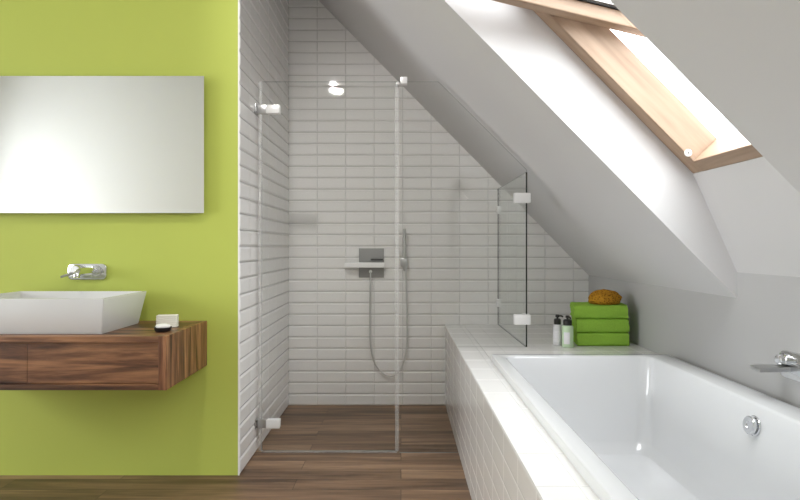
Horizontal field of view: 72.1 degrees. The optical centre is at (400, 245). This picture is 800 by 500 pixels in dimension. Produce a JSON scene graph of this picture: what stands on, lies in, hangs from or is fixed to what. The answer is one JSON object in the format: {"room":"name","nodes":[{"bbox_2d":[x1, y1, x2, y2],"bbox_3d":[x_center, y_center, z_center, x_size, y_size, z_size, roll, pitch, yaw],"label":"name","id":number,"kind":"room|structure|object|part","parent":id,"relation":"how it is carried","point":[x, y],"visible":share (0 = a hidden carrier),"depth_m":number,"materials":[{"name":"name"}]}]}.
{"room":"bathroom","nodes":[
{"label":"bathroom","id":0,"kind":"room"},
{"bbox_2d":[0,0,237,474],"bbox_3d":[-2.748,-0.458,3.369,3.903,3.159,1.361,0,0,0],"label":"wall","id":1,"kind":"structure","parent":0,"point":[186,264],"depth_m":2.69,"materials":[{"name":"green paint"}]},
{"bbox_2d":[60,264,107,279],"bbox_3d":[-1.532,0.125,2.594,0.194,0.078,0.190,0,0,0],"label":"tap","id":2,"kind":"object","parent":1,"relation":"attached to","point":[75,271],"visible":1,"depth_m":2.67,"materials":[{"name":"silver metal"}]},
{"bbox_3d":[-1.481,0.120,2.588,0.054,0.054,0.178,0,0,0],"label":"spout","id":3,"kind":"part","parent":2,"relation":"part of","materials":[{"name":"silver metal"}]},
{"bbox_2d":[0,76,203,212],"bbox_3d":[-1.520,-0.489,2.670,1.142,0.660,0.039,0,0,0],"label":"wall mirror","id":4,"kind":"object","parent":1,"relation":"attached to","point":[69,144],"visible":1,"depth_m":2.65,"materials":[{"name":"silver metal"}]},
{"bbox_2d":[0,321,206,389],"bbox_3d":[-1.520,0.474,2.455,1.145,0.219,0.468,0,0,0],"label":"vanity cabinet","id":5,"kind":"object","parent":1,"relation":"attached to","point":[136,356],"visible":0.98,"depth_m":2.24,"materials":[{"name":"brown wood"}]},
{"bbox_3d":[-1.789,0.476,2.245,0.538,0.166,0.018,0,0,0],"label":"drawer","id":6,"kind":"part","parent":5,"relation":"part of","materials":[{"name":"brown wood"}]},
{"bbox_2d":[0,291,145,333],"bbox_3d":[-1.524,0.290,2.448,0.611,0.148,0.384,0,0,0],"label":"washbasin","id":7,"kind":"object","parent":5,"relation":"in","point":[21,312],"visible":1,"depth_m":2.27,"materials":[{"name":"grey ceramic"}]},
{"bbox_3d":[-1.251,0.476,2.245,0.536,0.166,0.018,0,0,0],"label":"drawer","id":8,"kind":"part","parent":5,"relation":"part of","materials":[{"name":"brown wood"}]},
{"bbox_2d":[154,326,171,331],"bbox_3d":[-1.018,0.355,2.352,0.072,0.018,0.072,0,0,0],"label":"soap dish","id":9,"kind":"object","parent":5,"relation":"on","point":[170,327],"visible":0.85,"depth_m":2.32,"materials":[{"name":"black plastic"}]},
{"bbox_2d":[155,323,169,327],"bbox_3d":[-1.018,0.343,2.352,0.061,0.023,0.052,0,0,0],"label":"soap bar","id":10,"kind":"object","parent":9,"relation":"on","point":[162,325],"visible":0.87,"depth_m":2.33,"materials":[{"name":"white"}]},
{"bbox_2d":[156,314,178,326],"bbox_3d":[-1.053,0.338,2.480,0.088,0.054,0.040,0,0,-10],"label":"block","id":11,"kind":"object","parent":5,"relation":"on","point":[172,319],"visible":0.86,"depth_m":2.46,"materials":[{"name":"white"}]},
{"bbox_2d":[0,405,470,499],"bbox_3d":[-1.617,1.161,1.625,6.167,0.080,4.850,0,0,0],"label":"floor","id":12,"kind":"structure","parent":0,"point":[268,475],"depth_m":2.73,"materials":[{"name":"brown wood"}]},
{"bbox_2d":[400,77,530,452],"bbox_3d":[0.346,0.104,3.007,0.708,2.032,0.091,0,0,0],"label":"screen","id":13,"kind":"object","parent":12,"relation":"on","point":[523,198],"visible":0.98,"depth_m":2.97,"materials":[{"name":"clear glass"}]},
{"bbox_3d":[0.337,0.115,2.982,0.690,2.010,0.008,0,0,0],"label":"glass pane","id":14,"kind":"part","parent":13,"relation":"part of","materials":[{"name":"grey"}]},
{"bbox_2d":[445,325,656,499],"bbox_3d":[0.812,0.836,1.592,1.008,0.570,4.544,0,0,0],"label":"surround","id":15,"kind":"object","parent":12,"relation":"on","point":[505,453],"visible":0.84,"depth_m":2.13,"materials":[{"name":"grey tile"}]},
{"bbox_2d":[496,172,526,346],"bbox_3d":[0.681,0.074,3.424,0.027,0.952,0.876,0,0,0],"label":"panel","id":16,"kind":"object","parent":15,"relation":"on","point":[498,208],"visible":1,"depth_m":3.64,"materials":[{"name":"clear glass"}]},
{"bbox_2d":[553,315,562,344],"bbox_3d":[0.874,0.467,3.065,0.055,0.167,0.051,0,0,21],"label":"pump bottle","id":17,"kind":"object","parent":15,"relation":"on","point":[557,327],"visible":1,"depth_m":3.05,"materials":[{"name":"white plastic"}]},
{"bbox_2d":[562,315,572,347],"bbox_3d":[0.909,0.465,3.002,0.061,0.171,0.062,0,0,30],"label":"pump bottle","id":18,"kind":"object","parent":15,"relation":"on","point":[567,328],"visible":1,"depth_m":2.98,"materials":[{"name":"green plastic"}]},
{"bbox_2d":[573,330,629,345],"bbox_3d":[1.125,0.512,3.113,0.327,0.075,0.207,0,0,0],"label":"folded towel","id":19,"kind":"object","parent":15,"relation":"on","point":[580,338],"visible":0.82,"depth_m":3.01,"materials":[{"name":"green fabric"}]},
{"bbox_2d":[571,316,629,331],"bbox_3d":[1.123,0.438,3.113,0.331,0.075,0.206,0,0,0],"label":"folded towel","id":20,"kind":"object","parent":19,"relation":"on","point":[579,325],"visible":0.82,"depth_m":3.01,"materials":[{"name":"green fabric"}]},
{"bbox_2d":[570,302,628,318],"bbox_3d":[1.117,0.363,3.114,0.339,0.075,0.204,0,0,0],"label":"folded towel","id":21,"kind":"object","parent":20,"relation":"on","point":[579,310],"visible":0.92,"depth_m":3.02,"materials":[{"name":"green fabric"}]},
{"bbox_2d":[588,289,621,304],"bbox_3d":[1.149,0.284,3.106,0.187,0.083,0.147,0,0,0],"label":"sea sponge","id":22,"kind":"object","parent":21,"relation":"on","point":[603,296],"visible":1,"depth_m":3.06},
{"bbox_2d":[491,354,799,499],"bbox_3d":[0.854,0.730,1.720,0.843,0.423,1.840,0,0,0],"label":"bathtub","id":23,"kind":"object","parent":15,"relation":"in","point":[633,426],"visible":0.84,"depth_m":2.18,"materials":[{"name":"white ceramic"}]},
{"bbox_3d":[1.149,0.590,1.805,0.031,0.065,0.065,0,0,0],"label":"overflow knob","id":24,"kind":"part","parent":23,"relation":"part of","materials":[{"name":"silver metal"}]},
{"bbox_2d":[238,0,288,474],"bbox_3d":[-0.792,-0.408,3.286,0.010,3.059,1.196,0,0,0],"label":"wall","id":25,"kind":"structure","parent":0,"point":[263,25],"depth_m":3.12,"materials":[{"name":"white tile"}]},
{"bbox_2d":[254,82,399,450],"bbox_3d":[-0.399,0.115,2.982,0.781,2.010,0.048,0,0,0],"label":"screen","id":26,"kind":"object","parent":25,"relation":"attached to","point":[268,423],"visible":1,"depth_m":2.98,"materials":[{"name":"clear glass"}]},
{"bbox_3d":[-0.757,0.961,2.982,0.065,0.052,0.048,0,0,0],"label":"hinge wall plate","id":27,"kind":"part","parent":26,"relation":"part of","materials":[{"name":"silver metal"}]},
{"bbox_3d":[-0.757,-0.739,2.982,0.065,0.052,0.048,0,0,0],"label":"hinge wall plate","id":28,"kind":"part","parent":26,"relation":"part of","materials":[{"name":"silver metal"}]},
{"bbox_2d":[288,0,608,404],"bbox_3d":[0.314,-0.458,3.956,2.306,3.159,0.188,0,0,0],"label":"wall","id":29,"kind":"structure","parent":0,"point":[368,163],"depth_m":3.86,"materials":[{"name":"white tile"}]},
{"bbox_2d":[344,248,384,277],"bbox_3d":[-0.252,0.119,3.826,0.276,0.205,0.075,0,0,0],"label":"shower mixer","id":30,"kind":"object","parent":29,"relation":"attached to","point":[371,260],"visible":1,"depth_m":3.85,"materials":[{"name":"grey metal"}]},
{"bbox_3d":[-0.207,0.119,3.858,0.176,0.205,0.012,0,0,0],"label":"mixer plate","id":31,"kind":"part","parent":30,"relation":"part of","materials":[{"name":"grey metal"}]},
{"bbox_2d":[369,229,407,376],"bbox_3d":[-0.086,0.395,3.828,0.269,1.031,0.072,0,0,0],"label":"shower","id":32,"kind":"object","parent":29,"relation":"attached to","point":[403,261],"visible":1,"depth_m":3.82,"materials":[{"name":"silver metal"}]},
{"bbox_3d":[0.023,0.026,3.809,0.026,0.294,0.034,0,0,0],"label":"shower handle","id":33,"kind":"part","parent":32,"relation":"part of","materials":[{"name":"silver metal"}]},
{"bbox_2d":[319,0,799,297],"bbox_3d":[0.254,-0.877,1.625,2.126,2.162,4.850,0,0,0],"label":"ceiling","id":34,"kind":"structure","parent":0,"point":[496,77],"depth_m":2.15,"materials":[{"name":"white paint"}]},
{"bbox_2d":[492,0,762,172],"bbox_3d":[0.648,-0.860,1.760,1.374,1.156,0.789,0,0,0],"label":"window","id":35,"kind":"structure","parent":34,"relation":"attached to","point":[584,26],"depth_m":2.08,"materials":[{"name":"brown wood"}]},
{"bbox_3d":[0.646,-0.878,1.760,1.371,0.378,0.631,0,0,0],"label":"sash","id":36,"kind":"part","parent":35,"relation":"part of","materials":[{"name":"brown wood"}]},
{"bbox_3d":[1.169,-0.345,1.760,0.127,0.126,0.640,0,0,0],"label":"frame rail","id":37,"kind":"part","parent":35,"relation":"part of","materials":[{"name":"brown wood"}]},
{"bbox_2d":[588,272,799,407],"bbox_3d":[1.392,0.612,1.625,0.150,1.018,4.850,0,0,0],"label":"wall","id":38,"kind":"structure","parent":0,"point":[722,336],"depth_m":2.23,"materials":[{"name":"grey paint"}]},
{"bbox_2d":[750,350,799,381],"bbox_3d":[1.260,0.390,1.780,0.113,0.116,0.252,0,0,0],"label":"spout","id":39,"kind":"object","parent":38,"relation":"attached to","point":[788,362],"visible":1,"depth_m":1.85,"materials":[{"name":"silver metal"}]},
{"bbox_3d":[1.258,0.416,1.873,0.109,0.018,0.055,0,0,0],"label":"spout blade","id":40,"kind":"part","parent":39,"relation":"part of","materials":[{"name":"silver metal"}]},
{"bbox_3d":[1.312,0.402,1.780,0.010,0.092,0.252,0,0,0],"label":"wall plate","id":41,"kind":"part","parent":39,"relation":"part of","materials":[{"name":"silver metal"}]}
]}

